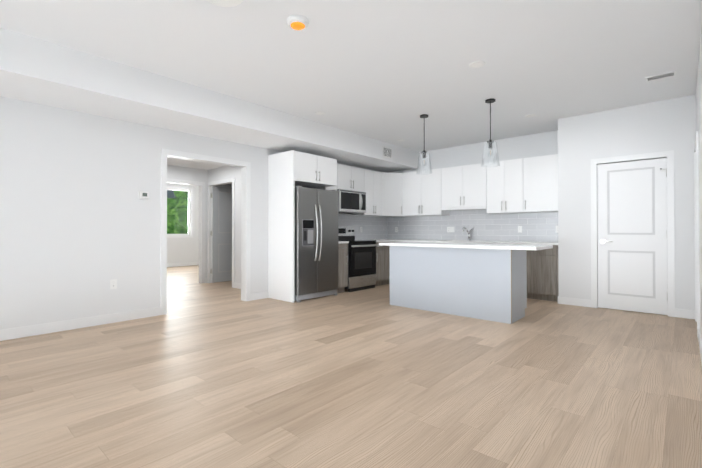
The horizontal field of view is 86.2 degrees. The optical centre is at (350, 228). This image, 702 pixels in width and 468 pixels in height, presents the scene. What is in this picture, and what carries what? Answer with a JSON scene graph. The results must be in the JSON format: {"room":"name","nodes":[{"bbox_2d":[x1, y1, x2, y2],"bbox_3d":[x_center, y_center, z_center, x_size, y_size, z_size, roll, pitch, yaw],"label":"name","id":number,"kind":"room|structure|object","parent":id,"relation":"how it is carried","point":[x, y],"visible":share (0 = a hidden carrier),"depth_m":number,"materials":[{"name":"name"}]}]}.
{"room":"kitchen","nodes":[
{"label":"kitchen","id":0,"kind":"room"},
{"bbox_2d":[167,183,198,263],"bbox_3d":[-6.400,-0.228,10.539,0.120,2.800,6.540,0,-1,42],"label":"wall","id":1,"kind":"structure","parent":0,"point":[181,250],"depth_m":11.85,"materials":[{"name":"white paint"}]},
{"bbox_2d":[167,185,192,237],"bbox_3d":[-5.526,-0.506,11.490,0.108,1.590,1.360,0,-1,42],"label":"bedroom window","id":2,"kind":"structure","parent":1,"relation":"in","point":[190,211],"depth_m":11.88,"materials":[{"name":"white plastic"}]},
{"bbox_2d":[167,262,198,266],"bbox_3d":[-6.349,1.117,10.485,0.014,0.110,6.300,0,-1,42],"label":"baseboard","id":3,"kind":"structure","parent":1,"relation":"attached to","point":[182,264],"depth_m":11.69,"materials":[{"name":"white wood"}]},
{"bbox_2d":[0,96,386,329],"bbox_3d":[-3.071,-0.272,4.345,0.120,2.800,11.890,0,-1,42],"label":"wall","id":4,"kind":"structure","parent":0,"point":[80,225],"depth_m":4.29,"materials":[{"name":"white paint"}]},
{"bbox_2d":[0,307,160,340],"bbox_3d":[-4.686,1.059,2.414,0.014,0.110,6.630,0,-1,42],"label":"baseboard","id":5,"kind":"structure","parent":4,"relation":"attached to","point":[30,330],"depth_m":4.20,"materials":[{"name":"white wood"}]},
{"bbox_2d":[110,279,116,288],"bbox_3d":[-2.846,0.669,4.494,0.008,0.115,0.070,0,-1,42],"label":"outlet","id":6,"kind":"object","parent":4,"relation":"attached to","point":[113,283],"visible":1,"depth_m":4.49,"materials":[{"name":"white plastic"}]},
{"bbox_2d":[138,191,148,198],"bbox_3d":[-2.622,-0.421,4.744,0.024,0.095,0.120,0,-1,42],"label":"thermostat","id":7,"kind":"object","parent":4,"relation":"attached to","point":[143,195],"visible":1,"depth_m":4.73,"materials":[{"name":"white plastic"}]},
{"bbox_2d":[160,148,250,314],"bbox_3d":[-2.089,0.046,5.450,0.156,2.180,1.350,0,-1,42],"label":"trim","id":8,"kind":"structure","parent":4,"relation":"attached to","point":[245,220],"depth_m":5.61,"materials":[{"name":"white wood"}]},
{"bbox_2d":[250,291,267,300],"bbox_3d":[-1.476,1.085,6.033,0.014,0.110,0.346,0,-1,42],"label":"baseboard","id":9,"kind":"structure","parent":4,"relation":"attached to","point":[260,295],"depth_m":6.02,"materials":[{"name":"white wood"}]},
{"bbox_2d":[295,151,338,188],"bbox_3d":[-0.794,-0.968,6.344,0.638,0.460,0.944,0,-1,42],"label":"upper cabinet","id":10,"kind":"object","parent":4,"relation":"attached to","point":[311,171],"depth_m":6.15,"materials":[{"name":"white wood"}]},
{"bbox_2d":[339,164,366,191],"bbox_3d":[-0.125,-0.958,7.316,0.348,0.465,0.777,0,-1,42],"label":"upper cabinet","id":11,"kind":"object","parent":4,"relation":"attached to","point":[350,178],"depth_m":7.23,"materials":[{"name":"white wood"}]},
{"bbox_2d":[337,189,365,213],"bbox_3d":[-0.083,-0.512,7.277,0.458,0.422,0.768,0,-1,42],"label":"over-the-range microwave","id":12,"kind":"object","parent":11,"relation":"attached to","point":[351,202],"visible":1,"depth_m":7.12,"materials":[{"name":"grey metal"}]},
{"bbox_2d":[338,215,385,239],"bbox_3d":[0.059,-0.014,7.780,0.002,0.502,2.340,0,-1,42],"label":"backsplash","id":13,"kind":"structure","parent":4,"relation":"attached to","point":[372,227],"depth_m":8.09,"materials":[{"name":"tile"}]},
{"bbox_2d":[351,170,382,214],"bbox_3d":[0.337,-0.727,7.835,0.348,0.920,0.610,0,-1,42],"label":"upper cabinet","id":14,"kind":"object","parent":4,"relation":"attached to","point":[374,193],"depth_m":7.74,"materials":[{"name":"white wood"}]},
{"bbox_2d":[167,157,226,169],"bbox_3d":[-2.893,-1.457,6.401,2.330,0.400,2.150,0,-1,42],"label":"ceiling","id":15,"kind":"structure","parent":0,"point":[188,163],"depth_m":7.33,"materials":[{"name":"white paint"}]},
{"bbox_2d":[167,165,231,277],"bbox_3d":[-3.021,-0.245,8.071,0.150,2.800,4.490,0,-1,42],"label":"wall","id":16,"kind":"structure","parent":0,"point":[200,175],"depth_m":7.78,"materials":[{"name":"white paint"}]},
{"bbox_2d":[167,178,204,282],"bbox_3d":[-3.467,0.086,7.575,0.138,2.130,1.020,0,-1,42],"label":"door frame","id":17,"kind":"structure","parent":16,"relation":"attached to","point":[201,185],"depth_m":7.88,"materials":[{"name":"white wood"}]},
{"bbox_2d":[0,28,418,172],"bbox_3d":[-2.708,-1.499,4.032,0.850,0.350,11.650,0,-1,42],"label":"soffit","id":18,"kind":"structure","parent":0,"point":[36,70],"depth_m":4.26,"materials":[{"name":"white paint"}]},
{"bbox_2d":[383,146,391,158],"bbox_3d":[0.702,-1.466,7.230,0.008,0.200,0.300,0,-1,42],"label":"ceiling vent","id":19,"kind":"object","parent":18,"relation":"in","point":[387,152],"visible":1,"depth_m":7.22,"materials":[{"name":"white plastic"}]},
{"bbox_2d":[207,166,240,282],"bbox_3d":[-2.191,-0.251,7.274,2.450,2.800,0.140,0,-1,42],"label":"wall","id":20,"kind":"structure","parent":0,"point":[225,172],"depth_m":7.22,"materials":[{"name":"white paint"}]},
{"bbox_2d":[210,186,231,282],"bbox_3d":[-2.643,0.128,8.245,0.039,2.040,0.933,0,-1,42],"label":"bathroom door","id":21,"kind":"structure","parent":20,"relation":"in","point":[221,235],"depth_m":8.06,"materials":[{"name":"white wood"}]},
{"bbox_2d":[207,178,234,287],"bbox_3d":[-2.609,0.087,7.636,1.040,2.130,0.150,0,-1,42],"label":"door frame","id":22,"kind":"structure","parent":20,"relation":"attached to","point":[232,180],"depth_m":7.89,"materials":[{"name":"white wood"}]},
{"bbox_2d":[234,282,240,288],"bbox_3d":[-1.784,1.091,6.827,1.260,0.110,0.014,0,-1,42],"label":"baseboard","id":23,"kind":"structure","parent":20,"relation":"attached to","point":[237,285],"depth_m":7.16,"materials":[{"name":"white wood"}]},
{"bbox_2d":[0,265,701,467],"bbox_3d":[-2.942,1.186,5.490,12.540,0.100,10.350,0,-1,42],"label":"floor","id":24,"kind":"structure","parent":0,"point":[212,375],"depth_m":2.61,"materials":[{"name":"beige wood"}]},
{"bbox_2d":[268,150,294,302],"bbox_3d":[-1.117,-0.033,5.973,0.638,2.345,0.025,0,-1,42],"label":"panel","id":25,"kind":"object","parent":24,"relation":"on","point":[281,203],"visible":1,"depth_m":5.94,"materials":[{"name":"white wood"}]},
{"bbox_2d":[294,186,337,301],"bbox_3d":[-0.736,0.242,6.281,0.740,1.800,0.906,0,-1,42],"label":"fridge","id":26,"kind":"object","parent":24,"relation":"on","point":[316,248],"visible":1,"depth_m":6.00,"materials":[{"name":"grey metal"}]},
{"bbox_2d":[337,243,347,292],"bbox_3d":[-0.387,0.706,6.808,0.615,0.880,0.303,0,-1,42],"label":"base cabinet","id":27,"kind":"object","parent":24,"relation":"on","point":[342,247],"depth_m":6.63,"materials":[{"name":"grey wood"}]},
{"bbox_2d":[338,226,377,291],"bbox_3d":[0.023,0.553,7.176,0.685,1.190,0.768,0,-1,42],"label":"range","id":28,"kind":"object","parent":24,"relation":"on","point":[361,264],"visible":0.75,"depth_m":7.01,"materials":[{"name":"grey metal"}]},
{"bbox_2d":[374,243,389,285],"bbox_3d":[0.438,0.713,7.737,0.615,0.880,0.608,0,-1,42],"label":"base cabinet","id":29,"kind":"object","parent":24,"relation":"on","point":[382,252],"depth_m":7.51,"materials":[{"name":"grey wood"}]},
{"bbox_2d":[367,239,392,242],"bbox_3d":[0.451,0.255,7.738,0.638,0.036,0.625,0,-1,42],"label":"countertop","id":30,"kind":"structure","parent":29,"relation":"on","point":[377,240],"depth_m":7.61,"materials":[{"name":"white stone"}]},
{"bbox_2d":[389,246,526,323],"bbox_3d":[1.426,0.695,5.236,1.770,0.880,0.600,0,-1,42],"label":"kitchen island","id":31,"kind":"object","parent":24,"relation":"on","point":[481,281],"depth_m":4.84,"materials":[{"name":"grey"}]},
{"bbox_2d":[379,242,552,249],"bbox_3d":[1.480,0.234,5.185,2.210,0.040,0.710,0,-1,42],"label":"island countertop","id":32,"kind":"structure","parent":31,"relation":"on","point":[454,246],"depth_m":4.80,"materials":[{"name":"white stone"}]},
{"bbox_2d":[517,243,558,301],"bbox_3d":[3.166,0.702,6.180,0.628,0.880,0.615,0,-1,42],"label":"base cabinet","id":33,"kind":"object","parent":24,"relation":"on","point":[542,274],"depth_m":5.91,"materials":[{"name":"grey wood"}]},
{"bbox_2d":[393,239,557,246],"bbox_3d":[2.012,0.251,7.194,3.696,0.036,0.633,0,-1,42],"label":"countertop","id":34,"kind":"structure","parent":33,"relation":"on","point":[394,240],"depth_m":6.91,"materials":[{"name":"white stone"}]},
{"bbox_2d":[462,227,472,239],"bbox_3d":[2.229,0.099,7.162,0.110,0.266,0.299,0,-1,42],"label":"faucet","id":35,"kind":"object","parent":34,"relation":"on","point":[464,228],"visible":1,"depth_m":7.22,"materials":[{"name":"silver metal"}]},
{"bbox_2d":[0,0,701,151],"bbox_3d":[-1.066,-1.744,2.578,5.480,0.120,11.890,0,-1,42],"label":"ceiling","id":36,"kind":"structure","parent":0,"point":[389,71],"depth_m":3.59,"materials":[{"name":"white paint"}]},
{"bbox_2d":[206,0,242,6],"bbox_3d":[-0.907,-1.642,2.618,0.330,0.085,0.330,0,-1,42],"label":"flush ceiling light","id":37,"kind":"object","parent":36,"relation":"attached to","point":[227,3],"visible":1,"depth_m":2.67,"materials":[{"name":"white plastic"}]},
{"bbox_2d":[287,15,308,30],"bbox_3d":[-0.431,-1.655,3.036,0.180,0.053,0.180,0,-1,42],"label":"smoke detector","id":38,"kind":"object","parent":36,"relation":"attached to","point":[298,22],"visible":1,"depth_m":2.99,"materials":[{"name":"white plastic"}]},
{"bbox_2d":[315,111,325,114],"bbox_3d":[-0.445,-1.659,5.402,0.160,0.011,0.160,0,-1,42],"label":"recessed light","id":39,"kind":"object","parent":36,"relation":"in","point":[319,113],"visible":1,"depth_m":5.40,"materials":[{"name":"white plastic"}]},
{"bbox_2d":[417,114,431,174],"bbox_3d":[1.078,-1.236,5.518,0.225,0.855,0.225,0,-1,42],"label":"pendant light","id":40,"kind":"object","parent":36,"relation":"hanging from","point":[424,116],"visible":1,"depth_m":5.51,"materials":[{"name":"black"}]},
{"bbox_2d":[469,61,484,67],"bbox_3d":[1.286,-1.670,3.827,0.160,0.011,0.160,0,-1,42],"label":"recessed light","id":41,"kind":"object","parent":36,"relation":"in","point":[477,64],"visible":0.98,"depth_m":3.82,"materials":[{"name":"white plastic"}]},
{"bbox_2d":[481,98,499,166],"bbox_3d":[1.811,-1.241,4.868,0.225,0.855,0.225,0,-1,42],"label":"pendant light","id":42,"kind":"object","parent":36,"relation":"hanging from","point":[490,141],"visible":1,"depth_m":4.86,"materials":[{"name":"black"}]},
{"bbox_2d":[645,71,675,81],"bbox_3d":[3.400,-1.669,4.116,0.260,0.008,0.150,0,-1,42],"label":"ceiling vent","id":43,"kind":"object","parent":36,"relation":"in","point":[660,76],"visible":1,"depth_m":4.11,"materials":[{"name":"white plastic"}]},
{"bbox_2d":[388,130,557,241],"bbox_3d":[2.263,-0.249,7.481,3.940,2.800,0.120,0,-1,42],"label":"wall","id":44,"kind":"structure","parent":0,"point":[533,145],"depth_m":7.02,"materials":[{"name":"white paint"}]},
{"bbox_2d":[371,215,410,216],"bbox_3d":[0.868,-0.724,8.206,0.650,0.920,0.646,0,-1,42],"label":"upper cabinet","id":45,"kind":"object","parent":44,"relation":"attached to","point":[371,215],"depth_m":7.96,"materials":[{"name":"white wood"}]},
{"bbox_2d":[383,173,402,214],"bbox_3d":[0.884,-0.726,7.966,0.330,0.916,0.330,0,-1,42],"label":"upper cabinet","id":46,"kind":"object","parent":44,"relation":"attached to","point":[392,182],"depth_m":7.96,"materials":[{"name":"white wood"}]},
{"bbox_2d":[403,171,422,215],"bbox_3d":[1.380,-0.724,7.951,0.452,0.915,0.348,0,-1,42],"label":"upper cabinet","id":47,"kind":"object","parent":44,"relation":"attached to","point":[412,181],"depth_m":7.79,"materials":[{"name":"white wood"}]},
{"bbox_2d":[423,168,448,214],"bbox_3d":[1.719,-0.726,7.651,0.452,0.915,0.348,0,-1,42],"label":"upper cabinet","id":48,"kind":"object","parent":44,"relation":"attached to","point":[432,183],"depth_m":7.48,"materials":[{"name":"white wood"}]},
{"bbox_2d":[443,163,486,210],"bbox_3d":[2.225,-0.794,7.202,0.898,0.785,0.348,0,-1,42],"label":"upper cabinet","id":49,"kind":"object","parent":44,"relation":"attached to","point":[466,185],"depth_m":7.05,"materials":[{"name":"white wood"}]},
{"bbox_2d":[386,209,557,241],"bbox_3d":[2.222,-0.081,7.434,3.688,0.631,0.002,0,-1,42],"label":"backsplash","id":50,"kind":"structure","parent":44,"relation":"attached to","point":[486,226],"depth_m":7.24,"materials":[{"name":"tile"}]},
{"bbox_2d":[447,227,454,231],"bbox_3d":[2.020,0.021,7.596,0.162,0.115,0.012,0,-1,42],"label":"outlet","id":51,"kind":"object","parent":50,"relation":"attached to","point":[450,229],"depth_m":7.60,"materials":[{"name":"white plastic"}]},
{"bbox_2d":[487,159,526,213],"bbox_3d":[2.798,-0.733,6.694,0.629,0.915,0.348,0,-1,42],"label":"upper cabinet","id":52,"kind":"object","parent":44,"relation":"attached to","point":[504,181],"depth_m":6.55,"materials":[{"name":"white wood"}]},
{"bbox_2d":[523,154,557,212],"bbox_3d":[3.261,-0.735,6.283,0.609,0.915,0.348,0,-1,42],"label":"upper cabinet","id":53,"kind":"object","parent":44,"relation":"attached to","point":[526,185],"depth_m":6.17,"materials":[{"name":"white wood"}]},
{"bbox_2d":[558,95,695,309],"bbox_3d":[3.804,-0.266,5.179,1.660,2.800,0.120,0,-1,42],"label":"wall","id":54,"kind":"structure","parent":0,"point":[651,127],"depth_m":5.19,"materials":[{"name":"white paint"}]},
{"bbox_2d":[558,296,590,306],"bbox_3d":[3.292,1.082,5.533,0.439,0.110,0.014,0,-1,42],"label":"baseboard","id":55,"kind":"structure","parent":54,"relation":"attached to","point":[561,300],"depth_m":5.52,"materials":[{"name":"white wood"}]},
{"bbox_2d":[597,158,667,314],"bbox_3d":[3.807,0.106,5.096,0.773,2.040,0.098,0,-1,42],"label":"closet door","id":56,"kind":"structure","parent":54,"relation":"in","point":[632,229],"depth_m":5.09,"materials":[{"name":"white wood"}]},
{"bbox_2d":[591,150,674,316],"bbox_3d":[3.835,0.069,5.136,0.910,2.130,0.138,0,-1,42],"label":"door frame","id":57,"kind":"structure","parent":54,"relation":"attached to","point":[669,155],"depth_m":4.93,"materials":[{"name":"white wood"}]},
{"bbox_2d":[695,26,701,337],"bbox_3d":[0.667,-0.299,0.482,0.120,2.800,11.070,0,-1,42],"label":"wall","id":58,"kind":"structure","parent":0,"point":[698,96],"depth_m":3.53,"materials":[{"name":"white paint"}]},
{"bbox_2d":[694,131,699,337],"bbox_3d":[3.942,0.062,4.185,0.138,2.130,1.000,0,-1,42],"label":"door frame","id":59,"kind":"structure","parent":58,"relation":"attached to","point":[696,217],"depth_m":3.86,"materials":[{"name":"white wood"}]},
{"bbox_2d":[698,327,701,363],"bbox_3d":[0.295,1.043,0.154,0.014,0.110,9.860,0,-1,42],"label":"baseboard","id":60,"kind":"structure","parent":58,"relation":"attached to","point":[699,333],"depth_m":3.44,"materials":[{"name":"white wood"}]},
{"label":"outside","id":61,"kind":"structure","parent":0,"visible":0},
{"bbox_3d":[-12.732,4.348,21.135,23.100,0.200,35.000,0,-1,42],"label":"ground","id":62,"kind":"structure","parent":61,"visible":0},
{"bbox_2d":[167,190,187,233],"bbox_3d":[-8.758,-2.547,19.956,9.639,13.573,14.491,0,-1,42],"label":"trees","id":63,"kind":"object","parent":62,"relation":"on","point":[176,226],"depth_m":16.41,"materials":[{"name":"green plant"}]}
]}

